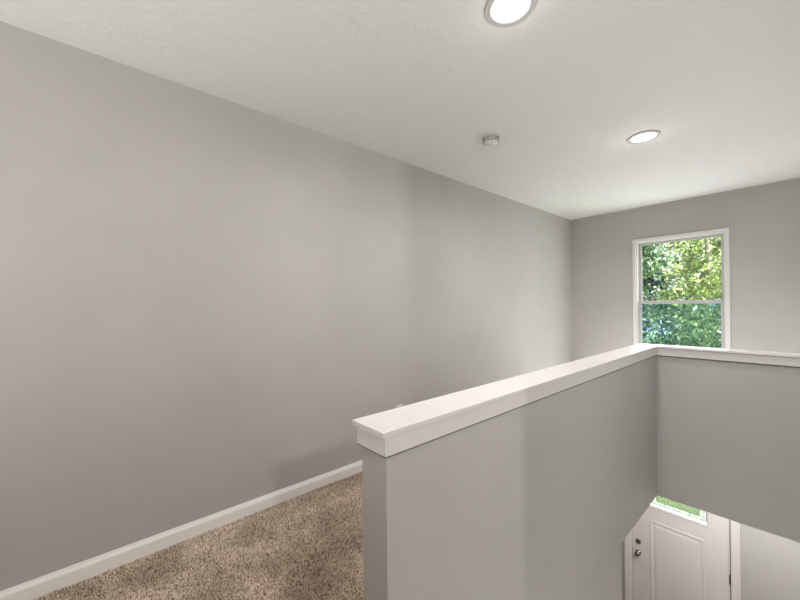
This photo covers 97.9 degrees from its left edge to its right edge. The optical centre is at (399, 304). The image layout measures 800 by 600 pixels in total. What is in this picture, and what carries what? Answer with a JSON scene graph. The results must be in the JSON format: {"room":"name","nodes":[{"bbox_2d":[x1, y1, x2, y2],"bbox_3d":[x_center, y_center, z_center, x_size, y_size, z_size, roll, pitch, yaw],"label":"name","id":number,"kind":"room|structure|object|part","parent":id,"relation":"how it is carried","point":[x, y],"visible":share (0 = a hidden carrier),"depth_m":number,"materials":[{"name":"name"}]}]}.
{"room":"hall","nodes":[
{"label":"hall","id":0,"kind":"room"},
{"bbox_2d":[39,478,363,599],"bbox_3d":[1.130,1.256,0.232,8.390,0.050,5.688,-1,0,-41],"label":"floor","id":1,"kind":"structure","parent":0,"point":[350,478],"depth_m":1.61,"materials":[{"name":"brown carpet"}]},
{"bbox_2d":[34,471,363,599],"bbox_3d":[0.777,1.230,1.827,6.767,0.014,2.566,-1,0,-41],"label":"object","id":2,"kind":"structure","parent":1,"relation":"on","point":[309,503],"depth_m":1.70,"materials":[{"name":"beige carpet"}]},
{"bbox_2d":[0,21,572,590],"bbox_3d":[-0.694,1.433,2.334,8.390,5.280,0.120,-1,0,-41],"label":"wall","id":3,"kind":"structure","parent":0,"point":[203,295],"depth_m":1.92,"materials":[{"name":"grey paint"}]},
{"bbox_2d":[0,460,361,599],"bbox_3d":[-0.659,1.212,2.277,8.370,0.088,0.014,-1,0,-41],"label":"baseboard","id":4,"kind":"structure","parent":3,"relation":"attached to","point":[51,582],"depth_m":1.78,"materials":[{"name":"white paint"}]},
{"bbox_2d":[0,0,799,219],"bbox_3d":[1.134,-1.259,0.181,8.610,0.100,5.808,-1,0,-41],"label":"ceiling","id":5,"kind":"structure","parent":0,"point":[564,88],"depth_m":1.83,"materials":[{"name":"white paint"}]},
{"bbox_2d":[482,134,499,146],"bbox_3d":[0.656,-1.179,2.509,0.124,0.047,0.124,-1,0,-41],"label":"smoke detector","id":6,"kind":"object","parent":5,"relation":"attached to","point":[489,140],"visible":1,"depth_m":2.48,"materials":[{"name":"white plastic"}]},
{"bbox_3d":[0.656,-1.196,2.509,0.124,0.012,0.124,-1,0,-41],"label":"plate","id":7,"kind":"part","parent":6,"relation":"part of","materials":[{"name":"white plastic"}]},
{"bbox_2d":[484,0,536,27],"bbox_3d":[0.443,-1.196,1.400,0.206,0.010,0.206,-1,0,-41],"label":"recessed light","id":8,"kind":"object","parent":5,"relation":"in","point":[498,13],"visible":1,"depth_m":1.42,"materials":[{"name":"grey"}]},
{"bbox_2d":[491,0,529,21],"bbox_3d":[0.443,-1.196,1.400,0.147,0.001,0.147,-1,0,-41],"label":"diffuser","id":9,"kind":"object","parent":8,"relation":"attached to","point":[501,10],"depth_m":1.41,"materials":[{"name":"white plastic"}]},
{"bbox_2d":[626,130,660,143],"bbox_3d":[1.761,-1.211,2.518,0.206,0.010,0.206,-1,0,-41],"label":"recessed light","id":10,"kind":"object","parent":5,"relation":"in","point":[648,135],"visible":1,"depth_m":2.50,"materials":[{"name":"grey"}]},
{"bbox_2d":[631,133,655,141],"bbox_3d":[1.761,-1.210,2.518,0.147,0.001,0.147,-1,0,-41],"label":"diffuser","id":11,"kind":"object","parent":10,"relation":"attached to","point":[642,137],"depth_m":2.52,"materials":[{"name":"white plastic"}]},
{"bbox_2d":[362,356,656,599],"bbox_3d":[0.899,2.202,1.834,3.131,3.705,0.116,-1,0,-41],"label":"wall","id":12,"kind":"structure","parent":0,"point":[538,500],"depth_m":1.43,"materials":[{"name":"grey paint"}]},
{"bbox_2d":[352,343,799,438],"bbox_3d":[1.368,0.337,1.495,2.873,0.015,1.308,-1,0,-41],"label":"trim","id":13,"kind":"structure","parent":12,"relation":"on","point":[388,423],"depth_m":1.35,"materials":[{"name":"white paint"}]},
{"bbox_2d":[357,348,799,458],"bbox_3d":[1.373,0.372,1.494,2.853,0.056,1.301,-1,0,-41],"label":"trim","id":14,"kind":"structure","parent":12,"relation":"attached to","point":[394,444],"depth_m":1.36,"materials":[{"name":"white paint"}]},
{"bbox_2d":[571,178,799,599],"bbox_3d":[4.383,1.376,2.977,0.160,5.280,5.808,-1,0,-41],"label":"wall","id":15,"kind":"structure","parent":0,"point":[762,221],"depth_m":3.71,"materials":[{"name":"grey paint"}]},
{"bbox_2d":[632,228,730,348],"bbox_3d":[3.324,-0.030,4.149,0.140,1.607,0.907,-1,0,-41],"label":"window","id":16,"kind":"structure","parent":15,"relation":"in","point":[724,233],"depth_m":4.06,"materials":[{"name":"white plastic"}]},
{"bbox_3d":[3.321,0.337,4.143,0.033,0.778,0.815,-1,0,-41],"label":"sash","id":17,"kind":"part","parent":16,"relation":"part of","materials":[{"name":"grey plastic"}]},
{"bbox_3d":[3.342,-0.403,4.169,0.030,0.773,0.815,-1,0,-41],"label":"sash","id":18,"kind":"part","parent":16,"relation":"part of","materials":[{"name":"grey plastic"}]},
{"bbox_2d":[624,496,740,599],"bbox_3d":[3.326,2.966,4.169,0.179,2.125,1.090,-1,0,-41],"label":"door","id":19,"kind":"structure","parent":15,"relation":"in","point":[669,555],"depth_m":4.13,"materials":[{"name":"white paint"}]},
{"bbox_3d":[3.026,3.167,4.433,0.069,0.064,0.064,-1,0,-41],"label":"knob","id":20,"kind":"part","parent":19,"relation":"part of","materials":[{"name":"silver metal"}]},
{"bbox_3d":[3.305,3.246,4.163,0.005,1.126,0.533,-1,0,-41],"label":"panel","id":21,"kind":"part","parent":19,"relation":"part of","materials":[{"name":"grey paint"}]},
{"bbox_3d":[3.304,2.320,4.155,0.023,0.418,0.602,-1,0,-41],"label":"glass frame","id":22,"kind":"part","parent":19,"relation":"part of","materials":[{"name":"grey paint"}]},
{"bbox_2d":[655,356,799,542],"bbox_3d":[2.449,0.914,2.333,0.116,1.163,1.185,-1,0,-41],"label":"wall header","id":23,"kind":"structure","parent":0,"point":[728,433],"depth_m":2.41,"materials":[{"name":"grey paint"}]},
{"label":"outside","id":24,"kind":"structure","parent":0,"visible":0},
{"bbox_2d":[642,331,714,521],"bbox_3d":[24.800,4.047,21.495,54.430,0.200,80.000,-1,0,-41],"label":"ground","id":25,"kind":"structure","parent":24,"point":[678,505],"depth_m":7.10,"materials":[{"name":"green plant"}]},
{"bbox_2d":[642,279,682,342],"bbox_3d":[6.992,0.455,12.063,4.407,7.410,4.410,-1,0,-41],"label":"tree","id":26,"kind":"object","parent":25,"relation":"on","point":[667,328],"visible":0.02,"depth_m":11.17,"materials":[{"name":"green plant"}]},
{"bbox_2d":[653,496,684,510],"bbox_3d":[4.962,2.563,7.485,2.489,3.218,2.833,-1,0,-41],"label":"shrub","id":27,"kind":"object","parent":25,"relation":"on","point":[658,497],"visible":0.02,"depth_m":6.49,"materials":[{"name":"green plant"}]},
{"bbox_2d":[642,243,699,345],"bbox_3d":[5.874,0.888,9.149,3.615,6.568,3.234,-1,0,23],"label":"tree","id":28,"kind":"object","parent":25,"relation":"on","point":[650,249],"visible":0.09,"depth_m":8.54,"materials":[{"name":"green plant"}]},
{"bbox_2d":[642,237,720,345],"bbox_3d":[9.011,0.352,10.610,4.247,7.566,4.256,-1,0,8],"label":"tree","id":29,"kind":"object","parent":25,"relation":"on","point":[645,282],"visible":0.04,"depth_m":11.01,"materials":[{"name":"green plant"}]},
{"bbox_2d":[642,237,721,347],"bbox_3d":[6.148,1.000,7.229,3.142,6.346,3.324,-1,0,36],"label":"tree","id":30,"kind":"object","parent":25,"relation":"on","point":[705,323],"visible":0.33,"depth_m":7.12,"materials":[{"name":"green plant"}]},
{"bbox_2d":[676,270,721,346],"bbox_3d":[8.150,0.695,7.585,3.375,6.898,3.597,-1,0,40],"label":"tree","id":31,"kind":"object","parent":25,"relation":"on","point":[717,308],"visible":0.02,"depth_m":7.59,"materials":[{"name":"green plant"}]},
{"bbox_2d":[691,507,706,522],"bbox_3d":[6.188,2.608,6.375,2.533,3.106,2.904,-1,0,-44],"label":"shrub","id":32,"kind":"object","parent":25,"relation":"on","point":[696,510],"visible":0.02,"depth_m":6.45,"materials":[{"name":"green plant"}]}
]}

